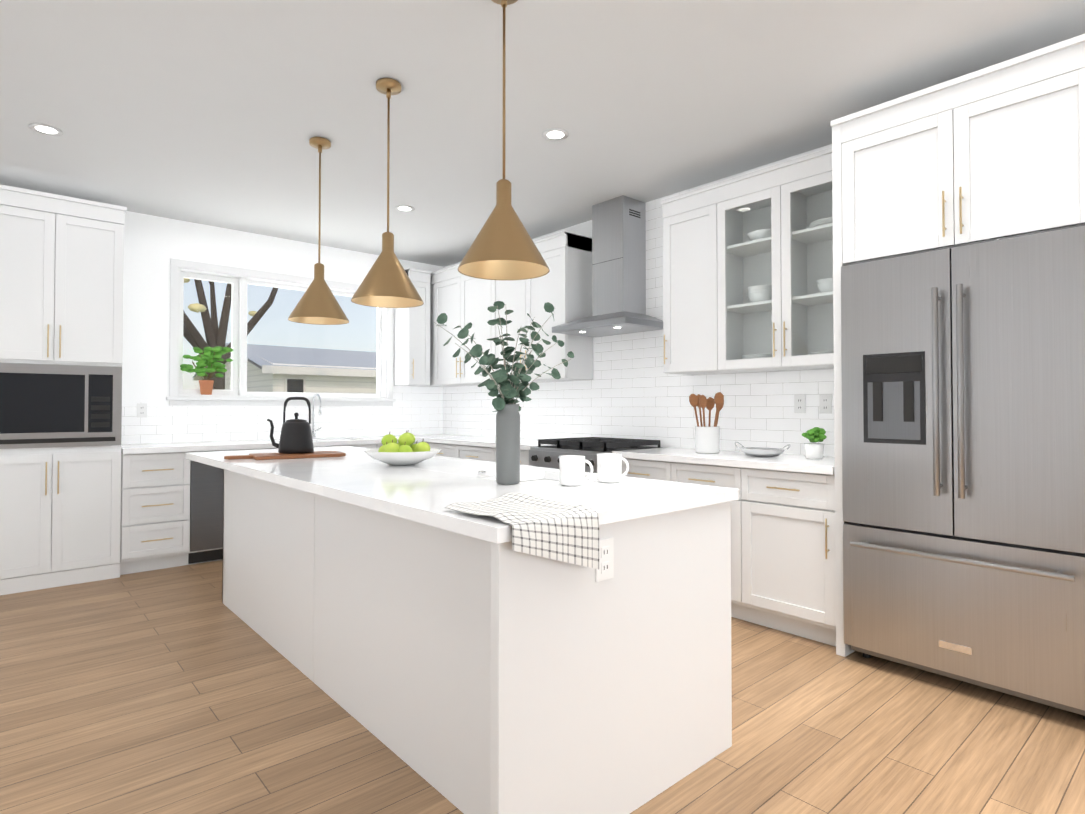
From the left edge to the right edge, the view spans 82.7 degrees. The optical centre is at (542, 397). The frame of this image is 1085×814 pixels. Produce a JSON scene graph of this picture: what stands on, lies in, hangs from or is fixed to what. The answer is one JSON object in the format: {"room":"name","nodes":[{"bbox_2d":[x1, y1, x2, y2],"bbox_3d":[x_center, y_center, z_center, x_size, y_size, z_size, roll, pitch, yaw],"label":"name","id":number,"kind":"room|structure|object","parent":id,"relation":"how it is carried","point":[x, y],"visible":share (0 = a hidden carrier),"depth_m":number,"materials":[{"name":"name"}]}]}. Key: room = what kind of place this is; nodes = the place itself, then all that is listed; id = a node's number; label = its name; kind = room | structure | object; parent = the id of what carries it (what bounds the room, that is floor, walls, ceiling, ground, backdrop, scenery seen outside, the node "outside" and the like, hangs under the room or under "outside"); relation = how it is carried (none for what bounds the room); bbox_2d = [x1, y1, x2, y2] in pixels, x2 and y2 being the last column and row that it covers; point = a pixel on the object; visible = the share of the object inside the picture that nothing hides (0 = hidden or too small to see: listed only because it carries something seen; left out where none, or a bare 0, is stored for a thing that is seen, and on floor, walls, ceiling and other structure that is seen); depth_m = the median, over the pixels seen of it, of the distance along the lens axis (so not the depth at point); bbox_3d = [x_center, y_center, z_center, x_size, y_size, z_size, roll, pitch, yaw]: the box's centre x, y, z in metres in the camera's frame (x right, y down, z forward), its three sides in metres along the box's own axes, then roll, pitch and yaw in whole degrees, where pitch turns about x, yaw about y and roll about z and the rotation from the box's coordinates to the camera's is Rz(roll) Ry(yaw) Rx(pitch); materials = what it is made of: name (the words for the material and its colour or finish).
{"room":"kitchen","nodes":[
{"label":"kitchen","id":0,"kind":"room"},
{"bbox_2d":[122,211,443,443],"bbox_3d":[-2.934,-0.095,5.434,5.010,2.800,0.160,1,-1,-41],"label":"wall","id":1,"kind":"structure","parent":0,"point":[153,245],"depth_m":5.15,"materials":[{"name":"paint"}]},
{"bbox_2d":[166,258,395,405],"bbox_3d":[-2.394,-0.535,5.888,2.090,1.235,0.205,1,-1,-41],"label":"window","id":2,"kind":"structure","parent":1,"relation":"in","point":[239,280],"depth_m":5.60,"materials":[{"name":"white wood"}]},
{"bbox_2d":[180,346,232,394],"bbox_3d":[-2.922,-0.236,5.378,0.420,0.428,0.131,1,-1,-41],"label":"potted plant","id":3,"kind":"object","parent":2,"relation":"on","point":[208,358],"visible":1,"depth_m":5.35,"materials":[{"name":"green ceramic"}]},
{"bbox_2d":[121,384,442,443],"bbox_3d":[-2.267,0.124,5.907,3.061,0.538,0.008,1,-1,-41],"label":"wall tile","id":4,"kind":"structure","parent":1,"relation":"attached to","point":[415,410],"depth_m":5.70,"materials":[{"name":"white tile"}]},
{"bbox_2d":[137,403,146,417],"bbox_3d":[-3.259,0.108,5.020,0.072,0.116,0.007,1,-1,-41],"label":"electrical outlet","id":5,"kind":"object","parent":4,"relation":"attached to","point":[141,410],"visible":1,"depth_m":5.02,"materials":[{"name":"white plastic"}]},
{"bbox_2d":[394,268,430,385],"bbox_3d":[-1.363,-0.720,6.479,0.251,1.189,0.360,1,-1,-41],"label":"upper cabinet","id":6,"kind":"object","parent":1,"relation":"attached to","point":[411,346],"visible":0.81,"depth_m":6.38,"materials":[{"name":"white wood"}]},
{"bbox_2d":[0,560,1084,813],"bbox_3d":[0.292,1.272,1.749,5.010,0.060,9.900,1,-1,-41],"label":"floor","id":7,"kind":"structure","parent":0,"point":[176,690],"depth_m":2.31,"materials":[{"name":"brown wood"}]},
{"bbox_2d":[0,184,126,594],"bbox_3d":[-3.506,-0.042,4.396,0.780,2.660,0.634,1,-1,-41],"label":"tall cabinet","id":8,"kind":"object","parent":7,"relation":"on","point":[61,302],"visible":1,"depth_m":4.17,"materials":[{"name":"white wood"}]},
{"bbox_2d":[120,450,191,574],"bbox_3d":[-3.049,0.854,4.786,0.436,0.880,0.615,1,-1,-41],"label":"base cabinet","id":9,"kind":"object","parent":7,"relation":"on","point":[171,506],"depth_m":4.56,"materials":[{"name":"white wood"}]},
{"bbox_2d":[121,434,470,453],"bbox_3d":[-2.056,0.409,5.656,3.066,0.040,0.634,1,-1,-41],"label":"countertop","id":10,"kind":"structure","parent":9,"relation":"on","point":[179,447],"depth_m":5.03,"materials":[{"name":"white stone"}]},
{"bbox_2d":[312,394,321,437],"bbox_3d":[-2.110,0.178,5.831,0.109,0.425,0.210,1,-1,-41],"label":"faucet","id":11,"kind":"object","parent":10,"relation":"on","point":[319,412],"visible":0.96,"depth_m":5.86,"materials":[{"name":"silver metal"}]},
{"bbox_2d":[192,450,234,563],"bbox_3d":[-2.633,0.860,5.152,0.673,0.880,0.615,1,-1,-41],"label":"dishwasher","id":12,"kind":"object","parent":7,"relation":"on","point":[207,480],"depth_m":4.78,"materials":[{"name":"silver metal"}]},
{"bbox_2d":[314,442,381,448],"bbox_3d":[-2.058,0.869,5.659,0.982,0.880,0.615,1,-1,-41],"label":"base cabinet","id":13,"kind":"object","parent":7,"relation":"on","point":[378,444],"depth_m":5.69,"materials":[{"name":"white wood"}]},
{"bbox_2d":[429,444,450,456],"bbox_3d":[-0.720,0.874,5.991,0.609,0.880,0.611,1,-1,-41],"label":"base cabinet","id":14,"kind":"object","parent":7,"relation":"on","point":[445,451],"depth_m":5.77,"materials":[{"name":"white wood"}]},
{"bbox_2d":[199,462,731,813],"bbox_3d":[-0.700,0.824,2.989,1.050,0.879,2.980,1,-1,-41],"label":"kitchen island","id":15,"kind":"object","parent":7,"relation":"on","point":[465,663],"depth_m":1.96,"materials":[{"name":"white painted wood"}]},
{"bbox_2d":[185,450,652,545],"bbox_3d":[-0.993,0.363,2.958,0.600,0.040,3.350,1,-1,-41],"label":"island countertop","id":16,"kind":"structure","parent":15,"relation":"on","point":[411,493],"depth_m":2.23,"materials":[{"name":"white stone"}]},
{"bbox_2d":[224,451,345,459],"bbox_3d":[-1.521,0.345,3.648,0.644,0.018,0.300,1,-1,-32],"label":"cutting board","id":17,"kind":"object","parent":16,"relation":"on","point":[278,455],"visible":0.96,"depth_m":3.56,"materials":[{"name":"brown wood"}]},
{"bbox_2d":[267,397,313,453],"bbox_3d":[-1.512,0.166,3.738,0.236,0.339,0.224,1,-1,-41],"label":"kettle","id":18,"kind":"object","parent":17,"relation":"on","point":[296,436],"visible":1,"depth_m":3.68,"materials":[{"name":"black metal"}]},
{"bbox_2d":[363,431,440,464],"bbox_3d":[-0.720,0.258,3.180,0.390,0.175,0.390,1,-1,-41],"label":"fruit bowl","id":19,"kind":"object","parent":16,"relation":"on","point":[404,450],"visible":1,"depth_m":3.08,"materials":[{"name":"white ceramic"}]},
{"bbox_2d":[434,301,573,484],"bbox_3d":[-0.135,-0.023,2.382,0.607,0.709,0.234,1,-1,-41],"label":"vase","id":20,"kind":"object","parent":16,"relation":"on","point":[510,387],"visible":1,"depth_m":2.35,"materials":[{"name":"grey ceramic"}]},
{"bbox_2d":[445,492,598,568],"bbox_3d":[-0.087,0.390,1.765,0.326,0.178,0.411,1,-1,-41],"label":"tea towel","id":21,"kind":"object","parent":16,"relation":"on","point":[557,530],"visible":1,"depth_m":1.65,"materials":[{"name":"white fabric"}]},
{"bbox_2d":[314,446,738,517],"bbox_3d":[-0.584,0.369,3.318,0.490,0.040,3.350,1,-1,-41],"label":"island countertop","id":22,"kind":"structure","parent":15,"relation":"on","point":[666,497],"depth_m":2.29,"materials":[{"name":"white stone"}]},
{"bbox_2d":[520,474,559,485],"bbox_3d":[-0.003,0.458,2.589,0.412,0.188,0.422,1,-1,-41],"label":"sink","id":23,"kind":"object","parent":22,"relation":"in","point":[542,479],"depth_m":2.82,"materials":[{"name":"white"}]},
{"bbox_2d":[559,455,592,485],"bbox_3d":[0.119,0.277,2.340,0.117,0.108,0.098,1,-1,-41],"label":"mug","id":24,"kind":"object","parent":22,"relation":"on","point":[572,470],"visible":1,"depth_m":2.29,"materials":[{"name":"white ceramic"}]},
{"bbox_2d":[597,453,628,482],"bbox_3d":[0.272,0.279,2.441,0.120,0.108,0.098,1,-1,-41],"label":"mug","id":25,"kind":"object","parent":22,"relation":"on","point":[609,467],"visible":1,"depth_m":2.40,"materials":[{"name":"white ceramic"}]},
{"bbox_2d":[595,537,613,581],"bbox_3d":[0.180,0.468,1.777,0.072,0.116,0.008,1,-1,-41],"label":"outlet","id":26,"kind":"object","parent":15,"relation":"attached to","point":[605,571],"visible":0.98,"depth_m":1.78,"materials":[{"name":"white plastic"}]},
{"bbox_2d":[451,444,486,460],"bbox_3d":[-0.365,0.868,5.588,0.609,0.880,0.698,1,-1,-41],"label":"base cabinet","id":27,"kind":"object","parent":7,"relation":"on","point":[481,448],"depth_m":5.47,"materials":[{"name":"white wood"}]},
{"bbox_2d":[423,436,551,451],"bbox_3d":[-0.366,0.407,5.578,0.634,0.040,1.709,1,-1,-41],"label":"countertop","id":28,"kind":"structure","parent":27,"relation":"on","point":[475,441],"depth_m":5.50,"materials":[{"name":"white stone"}]},
{"bbox_2d":[487,448,531,465],"bbox_3d":[-0.002,0.861,5.176,0.609,0.880,0.636,1,-1,-41],"label":"base cabinet","id":29,"kind":"object","parent":7,"relation":"on","point":[491,452],"depth_m":5.16,"materials":[{"name":"white wood"}]},
{"bbox_2d":[529,437,662,472],"bbox_3d":[0.395,0.805,4.593,0.767,0.972,0.756,1,-1,-41],"label":"range","id":30,"kind":"object","parent":7,"relation":"on","point":[589,448],"visible":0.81,"depth_m":4.46,"materials":[{"name":"silver metal"}]},
{"bbox_2d":[621,459,659,479],"bbox_3d":[0.888,0.843,4.166,0.609,0.880,0.526,1,-1,-41],"label":"base cabinet","id":31,"kind":"object","parent":7,"relation":"on","point":[638,468],"depth_m":3.99,"materials":[{"name":"white wood"}]},
{"bbox_2d":[660,463,727,487],"bbox_3d":[1.181,0.838,3.833,0.609,0.880,0.598,1,-1,-41],"label":"base cabinet","id":32,"kind":"object","parent":7,"relation":"on","point":[692,473],"depth_m":3.69,"materials":[{"name":"white wood"}]},
{"bbox_2d":[728,467,835,645],"bbox_3d":[1.493,0.832,3.480,0.609,0.880,0.580,1,-1,-41],"label":"base cabinet","id":33,"kind":"object","parent":7,"relation":"on","point":[783,543],"depth_m":3.27,"materials":[{"name":"white wood"}]},
{"bbox_2d":[612,447,834,474],"bbox_3d":[1.190,0.377,3.812,0.634,0.040,1.468,1,-1,-41],"label":"countertop","id":34,"kind":"structure","parent":33,"relation":"on","point":[826,465],"depth_m":3.56,"materials":[{"name":"white stone"}]},
{"bbox_2d":[689,392,723,452],"bbox_3d":[1.076,0.164,3.984,0.184,0.391,0.239,1,-1,-41],"label":"utensil crock","id":35,"kind":"object","parent":34,"relation":"on","point":[707,439],"visible":1,"depth_m":3.94,"materials":[{"name":"white ceramic"}]},
{"bbox_2d":[735,442,790,456],"bbox_3d":[1.319,0.314,3.709,0.179,0.082,0.352,1,-1,-41],"label":"serving tray","id":36,"kind":"object","parent":34,"relation":"on","point":[762,452],"visible":1,"depth_m":3.65,"materials":[{"name":"silver metal"}]},
{"bbox_2d":[802,427,826,458],"bbox_3d":[1.554,0.261,3.532,0.138,0.181,0.136,1,-1,-41],"label":"plant","id":37,"kind":"object","parent":34,"relation":"on","point":[814,449],"visible":1,"depth_m":3.50,"materials":[{"name":"green plant"}]},
{"bbox_2d":[831,34,1084,656],"bbox_3d":[2.014,-0.057,2.866,0.674,2.637,1.039,1,-1,-41],"label":"surround","id":38,"kind":"object","parent":7,"relation":"on","point":[995,151],"visible":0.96,"depth_m":2.67,"materials":[{"name":"white wood"}]},
{"bbox_2d":[841,224,1084,719],"bbox_3d":[1.970,0.307,2.821,0.737,1.907,0.917,1,-1,-41],"label":"fridge","id":39,"kind":"object","parent":7,"relation":"on","point":[963,426],"visible":1,"depth_m":2.56,"materials":[{"name":"silver metal"}]},
{"bbox_2d":[0,0,1084,266],"bbox_3d":[0.292,-1.607,1.798,5.010,0.100,9.900,1,-1,-41],"label":"ceiling","id":40,"kind":"structure","parent":0,"point":[214,112],"depth_m":3.14,"materials":[{"name":"paint"}]},
{"bbox_2d":[29,123,62,135],"bbox_3d":[-2.826,-1.524,3.514,0.156,0.004,0.156,1,-1,-41],"label":"recessed light","id":41,"kind":"object","parent":40,"relation":"in","point":[45,129],"visible":1,"depth_m":3.51,"materials":[{"name":"white"}]},
{"bbox_2d":[288,137,348,324],"bbox_3d":[-1.322,-0.987,3.657,0.344,1.074,0.344,1,-1,-41],"label":"pendant light","id":42,"kind":"object","parent":40,"relation":"hanging from","point":[318,304],"visible":1,"depth_m":3.61,"materials":[{"name":"gold metal"}]},
{"bbox_2d":[351,78,423,307],"bbox_3d":[-0.753,-0.998,3.012,0.344,1.074,0.344,1,-1,-41],"label":"pendant light","id":43,"kind":"object","parent":40,"relation":"hanging from","point":[386,282],"visible":1,"depth_m":2.97,"materials":[{"name":"gold metal"}]},
{"bbox_2d":[395,205,414,211],"bbox_3d":[-1.095,-1.501,4.906,0.156,0.004,0.156,1,-1,-41],"label":"recessed light","id":44,"kind":"object","parent":40,"relation":"in","point":[404,208],"visible":1,"depth_m":4.91,"materials":[{"name":"white"}]},
{"bbox_2d":[458,0,549,279],"bbox_3d":[-0.145,-1.010,2.322,0.344,1.074,0.344,1,-1,-41],"label":"pendant light","id":45,"kind":"object","parent":40,"relation":"hanging from","point":[503,246],"visible":1,"depth_m":2.27,"materials":[{"name":"gold metal"}]},
{"bbox_2d":[542,128,568,140],"bbox_3d":[0.075,-1.523,3.578,0.156,0.004,0.156,1,-1,-41],"label":"recessed light","id":46,"kind":"object","parent":40,"relation":"in","point":[555,134],"visible":1,"depth_m":3.58,"materials":[{"name":"white"}]},
{"bbox_2d":[444,144,831,456],"bbox_3d":[2.165,-0.131,3.323,0.150,2.800,9.750,1,-1,-41],"label":"wall","id":47,"kind":"structure","parent":0,"point":[584,229],"depth_m":4.71,"materials":[{"name":"paint"}]},
{"bbox_2d":[423,283,430,385],"bbox_3d":[-1.108,-0.715,6.677,0.320,1.184,0.383,1,-1,-41],"label":"upper cabinet","id":48,"kind":"object","parent":47,"relation":"attached to","point":[430,283],"depth_m":6.56,"materials":[{"name":"white wood"}]},
{"bbox_2d":[431,264,486,386],"bbox_3d":[-0.669,-0.723,6.179,0.320,1.184,1.059,1,-1,-41],"label":"upper cabinet","id":49,"kind":"object","parent":47,"relation":"attached to","point":[455,294],"depth_m":6.19,"materials":[{"name":"white wood"}]},
{"bbox_2d":[483,231,592,382],"bbox_3d":[-0.046,-0.735,5.472,0.320,1.184,1.062,1,-1,-41],"label":"upper cabinet","id":50,"kind":"object","parent":47,"relation":"attached to","point":[563,286],"depth_m":5.14,"materials":[{"name":"white wood"}]},
{"bbox_2d":[552,195,662,336],"bbox_3d":[0.510,-1.004,4.725,0.500,1.001,0.756,1,-1,-41],"label":"range hood","id":51,"kind":"object","parent":47,"relation":"attached to","point":[618,263],"visible":0.98,"depth_m":4.68,"materials":[{"name":"silver metal"}]},
{"bbox_2d":[443,189,833,456],"bbox_3d":[0.403,-0.558,5.211,0.008,1.878,4.581,1,-1,-41],"label":"wall tiles","id":52,"kind":"structure","parent":47,"relation":"attached to","point":[631,390],"depth_m":4.71,"materials":[{"name":"white tile"}]},
{"bbox_2d":[794,395,805,412],"bbox_3d":[1.598,0.043,3.831,0.007,0.116,0.072,1,-1,-41],"label":"electrical outlet","id":53,"kind":"object","parent":52,"relation":"attached to","point":[799,403],"visible":1,"depth_m":3.83,"materials":[{"name":"white plastic"}]},
{"bbox_2d":[819,394,831,413],"bbox_3d":[1.702,0.041,3.712,0.007,0.116,0.072,1,-1,-41],"label":"electrical outlet","id":54,"kind":"object","parent":52,"relation":"attached to","point":[825,403],"visible":1,"depth_m":3.71,"materials":[{"name":"white plastic"}]},
{"bbox_2d":[661,180,756,374],"bbox_3d":[1.107,-0.757,4.164,0.320,1.184,0.485,1,-1,-41],"label":"upper cabinet","id":55,"kind":"object","parent":47,"relation":"attached to","point":[748,272],"depth_m":4.04,"materials":[{"name":"white painted wood"},{"name":"glass"},{"name":"brass"}]},
{"label":"outside","id":56,"kind":"structure","parent":0,"visible":0},
{"bbox_3d":[-13.217,2.093,22.355,60.000,0.100,38.800,1,-1,-41],"label":"ground","id":57,"kind":"structure","parent":56,"visible":0},
{"bbox_2d":[183,278,277,389],"bbox_3d":[-5.160,-1.645,9.520,4.487,6.945,2.654,1,-1,-41],"label":"tree","id":58,"kind":"object","parent":57,"relation":"on","point":[213,329],"depth_m":9.38,"materials":[{"name":"brown plant"}]},
{"bbox_2d":[192,343,375,393],"bbox_3d":[-5.410,0.287,19.122,8.300,3.400,6.720,1,-1,-41],"label":"neighboring house","id":59,"kind":"structure","parent":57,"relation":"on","point":[313,385],"depth_m":15.45,"materials":[{"name":"grey"}]}
]}

